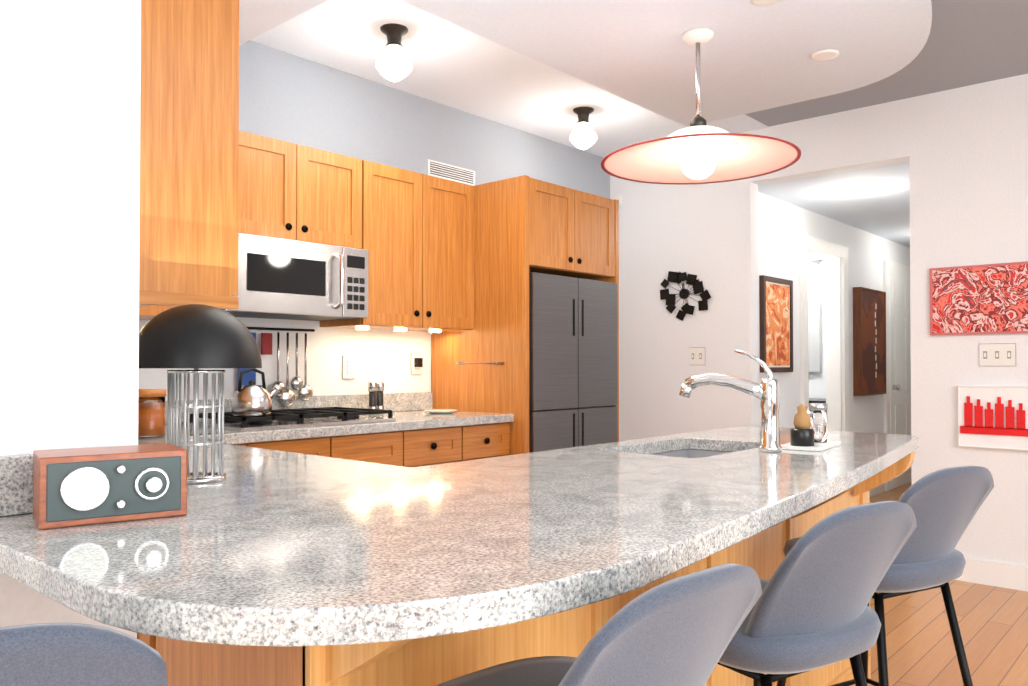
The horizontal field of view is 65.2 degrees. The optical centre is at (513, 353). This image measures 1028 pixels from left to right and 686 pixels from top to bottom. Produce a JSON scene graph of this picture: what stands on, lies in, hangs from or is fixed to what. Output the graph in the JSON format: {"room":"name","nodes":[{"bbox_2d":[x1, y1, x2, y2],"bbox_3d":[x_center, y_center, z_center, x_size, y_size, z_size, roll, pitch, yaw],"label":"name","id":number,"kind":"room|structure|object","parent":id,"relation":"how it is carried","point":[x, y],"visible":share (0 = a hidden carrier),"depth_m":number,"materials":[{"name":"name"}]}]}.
{"room":"kitchen","nodes":[
{"label":"kitchen","id":0,"kind":"room"},
{"bbox_2d":[0,0,140,637],"bbox_3d":[-2.057,-0.170,0.109,0.120,2.670,3.910,-1,-1,42],"label":"wall","id":1,"kind":"structure","parent":0,"point":[70,80],"depth_m":1.44,"materials":[{"name":"white paint"}]},
{"bbox_2d":[0,454,32,516],"bbox_3d":[-0.803,0.223,1.403,0.021,0.099,0.296,-1,-1,42],"label":"backsplash","id":2,"kind":"structure","parent":1,"relation":"attached to","point":[16,484],"depth_m":1.35,"materials":[{"name":"stone"}]},
{"bbox_2d":[165,410,513,441],"bbox_3d":[-0.819,0.325,3.676,0.635,0.040,1.758,-1,-1,42],"label":"countertop","id":3,"kind":"structure","parent":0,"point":[415,419],"depth_m":3.52,"materials":[{"name":"stone"}]},
{"bbox_2d":[181,407,395,430],"bbox_3d":[-0.968,0.278,3.503,0.490,0.048,0.760,-1,-1,42],"label":"cooktop","id":4,"kind":"object","parent":3,"relation":"in","point":[293,418],"visible":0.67,"depth_m":3.38,"materials":[{"name":"metal"}]},
{"bbox_2d":[231,368,277,415],"bbox_3d":[-1.042,0.151,3.248,0.160,0.195,0.197,-1,-1,42],"label":"kettle","id":5,"kind":"object","parent":4,"relation":"on","point":[251,399],"visible":1,"depth_m":3.18,"materials":[{"name":"metal"}]},
{"bbox_2d":[368,381,381,415],"bbox_3d":[-0.703,0.223,3.990,0.043,0.170,0.044,-1,-1,42],"label":"grinder","id":6,"kind":"object","parent":3,"relation":"on","point":[376,394],"depth_m":3.98,"materials":[{"name":"metal"}]},
{"bbox_2d":[382,382,383,414],"bbox_3d":[-0.679,0.224,4.063,0.043,0.170,0.044,-1,-1,42],"label":"grinder","id":7,"kind":"object","parent":3,"relation":"on","point":[382,382],"depth_m":4.05,"materials":[{"name":"metal"}]},
{"bbox_2d":[424,409,456,413],"bbox_3d":[-0.382,0.304,4.199,0.176,0.015,0.176,-1,-1,42],"label":"plate","id":8,"kind":"object","parent":3,"relation":"on","point":[440,411],"visible":1,"depth_m":4.18,"materials":[{"name":"white ceramic"}]},
{"bbox_2d":[139,40,609,400],"bbox_3d":[-0.733,-0.111,4.350,0.124,2.670,4.430,-1,-1,42],"label":"wall","id":9,"kind":"structure","parent":0,"point":[288,97],"depth_m":4.20,"materials":[{"name":"white paint"}]},
{"bbox_2d":[139,305,176,319],"bbox_3d":[-1.506,-0.533,3.121,0.356,0.780,0.597,-1,-1,42],"label":"upper cabinet","id":10,"kind":"object","parent":9,"relation":"attached to","point":[149,312],"depth_m":3.06,"materials":[{"name":"brown wood"}]},
{"bbox_2d":[238,327,314,407],"bbox_3d":[-1.135,0.068,3.748,0.070,0.376,0.460,-1,-1,42],"label":"utensil rail","id":11,"kind":"object","parent":9,"relation":"attached to","point":[286,396],"visible":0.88,"depth_m":3.78,"materials":[{"name":"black metal"}]},
{"bbox_2d":[165,392,432,423],"bbox_3d":[-1.266,0.254,3.633,0.026,0.099,2.413,-1,-1,42],"label":"backsplash","id":12,"kind":"structure","parent":9,"relation":"attached to","point":[411,401],"depth_m":4.11,"materials":[{"name":"stone"}]},
{"bbox_2d":[238,131,362,327],"bbox_3d":[-1.072,-0.526,3.610,0.356,0.780,0.712,-1,-1,42],"label":"upper cabinet","id":13,"kind":"object","parent":9,"relation":"attached to","point":[287,190],"depth_m":3.52,"materials":[{"name":"brown wood"}]},
{"bbox_2d":[222,233,368,320],"bbox_3d":[-1.037,-0.324,3.577,0.448,0.315,0.711,-1,-1,42],"label":"microwave","id":14,"kind":"object","parent":13,"relation":"attached to","point":[279,278],"visible":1,"depth_m":3.46,"materials":[{"name":"silver metal"}]},
{"bbox_2d":[342,355,354,378],"bbox_3d":[-0.845,0.071,4.119,0.010,0.121,0.081,-1,-1,42],"label":"outlet","id":15,"kind":"object","parent":9,"relation":"attached to","point":[348,367],"depth_m":4.11,"materials":[{"name":"grey plastic"}]},
{"bbox_2d":[411,353,422,373],"bbox_3d":[-0.532,0.056,4.456,0.030,0.121,0.081,-1,-1,42],"label":"outlet","id":16,"kind":"object","parent":9,"relation":"attached to","point":[416,358],"depth_m":4.45,"materials":[{"name":"grey plastic"}]},
{"bbox_2d":[427,159,474,185],"bbox_3d":[-0.361,-1.051,4.681,0.009,0.090,0.380,-1,-1,42],"label":"air vent","id":17,"kind":"object","parent":9,"relation":"in","point":[450,172],"visible":0.96,"depth_m":4.67,"materials":[{"name":"white plastic"}]},
{"bbox_2d":[239,0,931,126],"bbox_3d":[-1.212,-1.369,1.568,2.878,0.229,6.950,-1,-1,42],"label":"ceiling","id":18,"kind":"structure","parent":0,"point":[642,53],"depth_m":3.16,"materials":[{"name":"white paint"}]},
{"bbox_2d":[601,28,800,184],"bbox_3d":[0.711,-0.953,3.098,0.748,0.561,0.748,-1,-1,42],"label":"pendant lamp","id":19,"kind":"object","parent":18,"relation":"hanging from","point":[698,151],"visible":1,"depth_m":3.10,"materials":[{"name":"white glass"}]},
{"bbox_2d":[750,0,780,5],"bbox_3d":[0.877,-1.234,2.793,0.110,0.008,0.110,-1,-1,42],"label":"recessed light","id":20,"kind":"object","parent":18,"relation":"in","point":[762,2],"visible":1,"depth_m":2.81,"materials":[{"name":"white plastic"}]},
{"bbox_2d":[811,49,838,60],"bbox_3d":[1.279,-1.226,3.305,0.110,0.008,0.110,-1,-1,42],"label":"recessed light","id":21,"kind":"object","parent":18,"relation":"in","point":[825,55],"visible":1,"depth_m":3.29,"materials":[{"name":"white plastic"}]},
{"bbox_2d":[250,0,1027,157],"bbox_3d":[0.144,-1.540,1.054,8.000,0.104,8.220,-1,-1,42],"label":"ceiling","id":22,"kind":"structure","parent":0,"point":[458,68],"depth_m":4.09,"materials":[{"name":"white paint"}]},
{"bbox_2d":[376,23,412,81],"bbox_3d":[-0.537,-1.336,3.597,0.164,0.240,0.164,-1,-1,42],"label":"ceiling light","id":23,"kind":"object","parent":22,"relation":"attached to","point":[393,63],"visible":1,"depth_m":3.56,"materials":[{"name":"white glass"}]},
{"bbox_2d":[570,107,596,149],"bbox_3d":[0.409,-1.321,4.736,0.164,0.240,0.164,-1,-1,42],"label":"ceiling light","id":24,"kind":"object","parent":22,"relation":"attached to","point":[583,135],"visible":1,"depth_m":4.70,"materials":[{"name":"white glass"}]},
{"bbox_2d":[610,131,758,440],"bbox_3d":[1.149,-0.094,5.559,1.090,2.670,0.120,-1,-1,42],"label":"wall","id":25,"kind":"structure","parent":0,"point":[707,234],"depth_m":5.47,"materials":[{"name":"white paint"}]},
{"bbox_2d":[613,195,620,203],"bbox_3d":[0.747,-1.115,5.836,0.060,0.060,0.022,-1,-1,42],"label":"thermostat","id":26,"kind":"object","parent":25,"relation":"attached to","point":[617,197],"visible":0.5,"depth_m":5.82,"materials":[{"name":"white plastic"}]},
{"bbox_2d":[660,271,710,320],"bbox_3d":[1.161,-0.394,5.450,0.398,0.347,0.033,-1,-1,42],"label":"wall clock","id":27,"kind":"object","parent":25,"relation":"attached to","point":[679,277],"visible":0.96,"depth_m":5.45,"materials":[{"name":"black"}]},
{"bbox_2d":[689,347,704,364],"bbox_3d":[1.229,0.019,5.399,0.121,0.121,0.012,-1,-1,42],"label":"light switch","id":28,"kind":"object","parent":25,"relation":"attached to","point":[696,355],"visible":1,"depth_m":5.40,"materials":[{"name":"white plastic"}]},
{"bbox_2d":[808,255,825,397],"bbox_3d":[2.551,0.098,7.509,1.170,2.340,0.100,-1,-1,42],"label":"wall","id":29,"kind":"structure","parent":0,"point":[816,292],"depth_m":7.25,"materials":[{"name":"white paint"}]},
{"bbox_2d":[808,298,821,371],"bbox_3d":[2.691,-0.169,7.279,0.170,0.668,0.057,-1,-1,42],"label":"wall mirror","id":30,"kind":"object","parent":29,"relation":"hanging from","point":[814,338],"visible":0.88,"depth_m":7.24,"materials":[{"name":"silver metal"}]},
{"bbox_2d":[808,259,824,273],"bbox_3d":[2.724,-0.781,7.212,0.260,0.130,0.127,-1,-1,42],"label":"sconce","id":31,"kind":"object","parent":29,"relation":"attached to","point":[813,263],"visible":0.56,"depth_m":7.21,"materials":[{"name":"silver metal"}]},
{"bbox_2d":[758,192,909,432],"bbox_3d":[3.272,0.096,7.350,0.120,2.340,5.380,-1,-1,42],"label":"wall","id":32,"kind":"structure","parent":0,"point":[782,225],"depth_m":6.12,"materials":[{"name":"white paint"}]},
{"bbox_2d":[759,275,792,372],"bbox_3d":[1.844,-0.198,5.633,0.030,0.660,0.490,-1,-1,42],"label":"framed picture","id":33,"kind":"object","parent":32,"relation":"attached to","point":[776,323],"visible":0.88,"depth_m":5.61,"materials":[{"name":"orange paper"}]},
{"bbox_2d":[799,234,848,430],"bbox_3d":[2.405,0.185,6.353,0.148,2.135,0.950,-1,-1,42],"label":"door frame","id":34,"kind":"structure","parent":32,"relation":"attached to","point":[837,331],"depth_m":6.61,"materials":[{"name":"white"}]},
{"bbox_2d":[853,287,885,395],"bbox_3d":[3.122,-0.098,7.038,0.072,0.920,0.650,-1,-1,42],"label":"framed picture","id":35,"kind":"object","parent":32,"relation":"attached to","point":[869,341],"visible":1,"depth_m":6.94,"materials":[{"name":"brown wood"}]},
{"bbox_2d":[870,484,883,496],"bbox_3d":[3.070,1.199,7.005,0.016,0.125,0.940,-1,-1,42],"label":"baseboard","id":36,"kind":"structure","parent":32,"relation":"attached to","point":[879,489],"depth_m":7.21,"materials":[{"name":"white"}]},
{"bbox_2d":[883,259,909,490],"bbox_3d":[3.753,0.204,7.777,0.027,2.135,0.990,-1,-1,42],"label":"door frame","id":37,"kind":"structure","parent":32,"relation":"attached to","point":[888,265],"depth_m":7.43,"materials":[{"name":"white wood"}]},
{"bbox_2d":[889,271,911,488],"bbox_3d":[3.777,0.249,7.755,0.085,2.035,0.800,-1,-1,42],"label":"door","id":38,"kind":"structure","parent":32,"relation":"in","point":[900,365],"depth_m":7.68,"materials":[{"name":"white wood"}]},
{"bbox_2d":[758,161,909,246],"bbox_3d":[3.266,-1.124,7.372,2.465,0.100,5.380,-1,-1,42],"label":"ceiling","id":39,"kind":"structure","parent":0,"point":[880,206],"depth_m":5.62,"materials":[{"name":"white paint"}]},
{"bbox_2d":[750,74,1027,565],"bbox_3d":[3.646,-0.125,3.341,5.590,2.670,0.120,-1,-1,42],"label":"wall","id":40,"kind":"structure","parent":0,"point":[968,164],"depth_m":4.37,"materials":[{"name":"white paint"}]},
{"bbox_2d":[929,261,1027,334],"bbox_3d":[2.650,-0.289,4.134,0.930,0.370,0.020,-1,-1,42],"label":"picture","id":41,"kind":"object","parent":40,"relation":"attached to","point":[980,299],"visible":0.96,"depth_m":4.28,"materials":[{"name":"red"}]},
{"bbox_2d":[954,557,1027,591],"bbox_3d":[3.952,1.143,2.960,4.651,0.125,0.016,-1,-1,42],"label":"baseboard","id":42,"kind":"structure","parent":40,"relation":"attached to","point":[999,574],"depth_m":4.22,"materials":[{"name":"white"}]},
{"bbox_2d":[958,386,1027,449],"bbox_3d":[2.526,0.335,4.223,0.335,0.325,0.037,-1,-1,42],"label":"picture","id":43,"kind":"object","parent":40,"relation":"attached to","point":[996,417],"visible":1,"depth_m":4.22,"materials":[{"name":"white paper"}]},
{"bbox_2d":[979,343,1015,365],"bbox_3d":[2.544,0.008,4.229,0.171,0.121,0.012,-1,-1,42],"label":"light switch","id":44,"kind":"object","parent":40,"relation":"attached to","point":[997,354],"visible":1,"depth_m":4.23,"materials":[{"name":"white plastic"}]},
{"bbox_2d":[868,482,1027,685],"bbox_3d":[1.931,1.236,3.026,8.000,0.060,13.600,-1,-1,42],"label":"floor","id":45,"kind":"structure","parent":0,"point":[992,623],"depth_m":3.44,"materials":[{"name":"brown wood"}]},
{"bbox_2d":[0,623,167,685],"bbox_3d":[-0.582,0.715,0.905,0.430,0.927,0.466,0,-1,-26],"label":"stool","id":46,"kind":"object","parent":45,"relation":"on","point":[58,654],"visible":1,"depth_m":0.76,"materials":[{"name":"grey fabric"}]},
{"bbox_2d":[137,633,155,649],"bbox_3d":[-0.932,0.759,2.142,1.245,0.868,0.636,-1,-1,42],"label":"base cabinet","id":47,"kind":"object","parent":45,"relation":"on","point":[150,640],"depth_m":1.48,"materials":[{"name":"brown wood"}]},
{"bbox_2d":[232,442,255,447],"bbox_3d":[-1.323,0.773,3.115,0.618,0.868,0.280,-1,-1,42],"label":"base cabinet","id":48,"kind":"object","parent":45,"relation":"on","point":[243,444],"depth_m":3.04,"materials":[{"name":"brown wood"}]},
{"bbox_2d":[256,430,411,466],"bbox_3d":[-0.974,0.778,3.508,0.618,0.868,0.771,-1,-1,42],"label":"base cabinet","id":49,"kind":"object","parent":45,"relation":"on","point":[394,447],"depth_m":3.43,"materials":[{"name":"brown wood"}]},
{"bbox_2d":[339,160,534,454],"bbox_3d":[-0.439,0.155,4.044,0.712,2.130,0.783,-1,-1,42],"label":"tall cabinet","id":50,"kind":"object","parent":45,"relation":"on","point":[452,264],"depth_m":4.15,"materials":[{"name":"brown wood"}]},
{"bbox_2d":[456,362,503,364],"bbox_3d":[-0.183,0.053,4.262,0.314,0.014,0.045,-1,-1,42],"label":"towel rail","id":51,"kind":"object","parent":50,"relation":"attached to","point":[493,363],"visible":1,"depth_m":4.20,"materials":[{"name":"metal"}]},
{"bbox_2d":[408,425,467,467],"bbox_3d":[-0.595,0.784,3.934,0.618,0.868,0.369,-1,-1,42],"label":"base cabinet","id":52,"kind":"object","parent":45,"relation":"on","point":[421,447],"depth_m":3.77,"materials":[{"name":"brown wood"}]},
{"bbox_2d":[468,422,509,459],"bbox_3d":[-0.357,0.788,4.201,0.618,0.868,0.347,-1,-1,42],"label":"base cabinet","id":53,"kind":"object","parent":45,"relation":"on","point":[484,440],"depth_m":4.02,"materials":[{"name":"brown wood"}]},
{"bbox_2d":[156,451,914,685],"bbox_3d":[0.395,0.759,2.147,0.680,0.869,2.406,-1,-1,42],"label":"base cabinet","id":54,"kind":"object","parent":45,"relation":"on","point":[432,660],"visible":0.29,"depth_m":1.43,"materials":[{"name":"brown wood"}]},
{"bbox_2d":[0,494,543,646],"bbox_3d":[-0.439,0.289,1.078,0.924,0.040,0.300,-1,-1,42],"label":"countertop","id":55,"kind":"structure","parent":54,"relation":"on","point":[261,547],"depth_m":0.97,"materials":[{"name":"stone"}]},
{"bbox_2d":[33,443,186,529],"bbox_3d":[-0.668,0.216,1.332,0.215,0.110,0.155,1,-1,-34],"label":"radio","id":56,"kind":"object","parent":55,"relation":"on","point":[84,486],"visible":1,"depth_m":1.28,"materials":[{"name":"brown wood"}]},
{"bbox_2d":[138,430,791,644],"bbox_3d":[-0.914,0.301,1.943,2.797,0.040,0.960,-1,-1,42],"label":"countertop","id":57,"kind":"structure","parent":54,"relation":"on","point":[592,540],"depth_m":1.35,"materials":[{"name":"stone"}]},
{"bbox_2d":[138,389,166,437],"bbox_3d":[-1.278,0.209,2.816,0.110,0.166,0.110,-1,-1,42],"label":"canister","id":58,"kind":"object","parent":57,"relation":"on","point":[151,411],"visible":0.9,"depth_m":2.77,"materials":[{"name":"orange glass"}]},
{"bbox_2d":[139,304,261,483],"bbox_3d":[-0.700,0.084,1.768,0.276,0.386,0.276,-1,-1,42],"label":"table lamp","id":59,"kind":"object","parent":57,"relation":"on","point":[196,337],"visible":0.98,"depth_m":1.71,"materials":[{"name":"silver metal"}]},
{"bbox_2d":[460,427,918,516],"bbox_3d":[0.690,0.307,2.363,0.902,0.040,1.800,-1,-1,42],"label":"countertop","id":60,"kind":"structure","parent":54,"relation":"on","point":[805,479],"depth_m":2.08,"materials":[{"name":"stone"}]},
{"bbox_2d":[651,449,730,457],"bbox_3d":[0.549,0.427,2.487,0.371,0.194,0.576,-1,-1,42],"label":"sink","id":61,"kind":"object","parent":60,"relation":"in","point":[691,453],"visible":0.04,"depth_m":2.75,"materials":[{"name":"silver metal"}]},
{"bbox_2d":[679,349,781,451],"bbox_3d":[0.649,0.137,2.414,0.298,0.300,0.105,-1,-1,42],"label":"faucet","id":62,"kind":"object","parent":60,"relation":"on","point":[766,391],"visible":1,"depth_m":2.35,"materials":[{"name":"silver metal"}]},
{"bbox_2d":[780,403,840,450],"bbox_3d":[0.913,0.220,2.474,0.120,0.135,0.240,-1,-1,36],"label":"sink caddy","id":63,"kind":"object","parent":60,"relation":"on","point":[808,432],"visible":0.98,"depth_m":2.41,"materials":[{"name":"white plastic"}]},
{"bbox_2d":[529,272,617,452],"bbox_3d":[0.090,0.408,4.607,0.702,1.640,0.760,-1,-1,42],"label":"fridge","id":64,"kind":"object","parent":45,"relation":"on","point":[573,379],"visible":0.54,"depth_m":4.34,"materials":[{"name":"black"}]},
{"bbox_2d":[535,179,618,441],"bbox_3d":[0.088,0.163,4.637,0.712,2.130,0.804,-1,-1,42],"label":"tall cabinet","id":65,"kind":"object","parent":45,"relation":"on","point":[577,232],"depth_m":4.43,"materials":[{"name":"brown wood"}]},
{"bbox_2d":[436,563,761,685],"bbox_3d":[0.073,0.717,1.082,0.430,0.927,0.465,1,-1,-42],"label":"stool","id":66,"kind":"object","parent":45,"relation":"on","point":[681,631],"visible":1,"depth_m":0.93,"materials":[{"name":"grey fabric"}]},
{"bbox_2d":[717,501,916,685],"bbox_3d":[0.505,0.724,1.562,0.430,0.927,0.465,1,-1,-32],"label":"stool","id":67,"kind":"object","parent":45,"relation":"on","point":[810,610],"visible":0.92,"depth_m":1.40,"materials":[{"name":"grey fabric"}]},
{"bbox_2d":[809,398,825,403],"bbox_3d":[2.398,0.834,7.203,0.975,0.860,0.540,-1,-1,42],"label":"bathroom vanity","id":68,"kind":"object","parent":45,"relation":"on","point":[817,400],"depth_m":6.80,"materials":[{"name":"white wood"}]},
{"bbox_2d":[777,466,993,685],"bbox_3d":[0.944,0.731,2.065,0.430,0.927,0.465,0,-1,-28],"label":"stool","id":69,"kind":"object","parent":45,"relation":"on","point":[944,504],"visible":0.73,"depth_m":1.92,"materials":[{"name":"grey fabric"}]},
{"bbox_3d":[-1.482,-0.142,2.133,1.710,2.670,0.120,-1,-1,42],"label":"wall","id":70,"kind":"structure","parent":0,"visible":0},
{"bbox_2d":[139,0,238,308],"bbox_3d":[-0.950,-0.649,1.987,0.421,1.080,0.352,-1,-1,42],"label":"upper cabinet","id":71,"kind":"object","parent":70,"relation":"attached to","point":[189,148],"visible":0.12,"depth_m":1.86,"materials":[{"name":"brown wood"}]}
]}

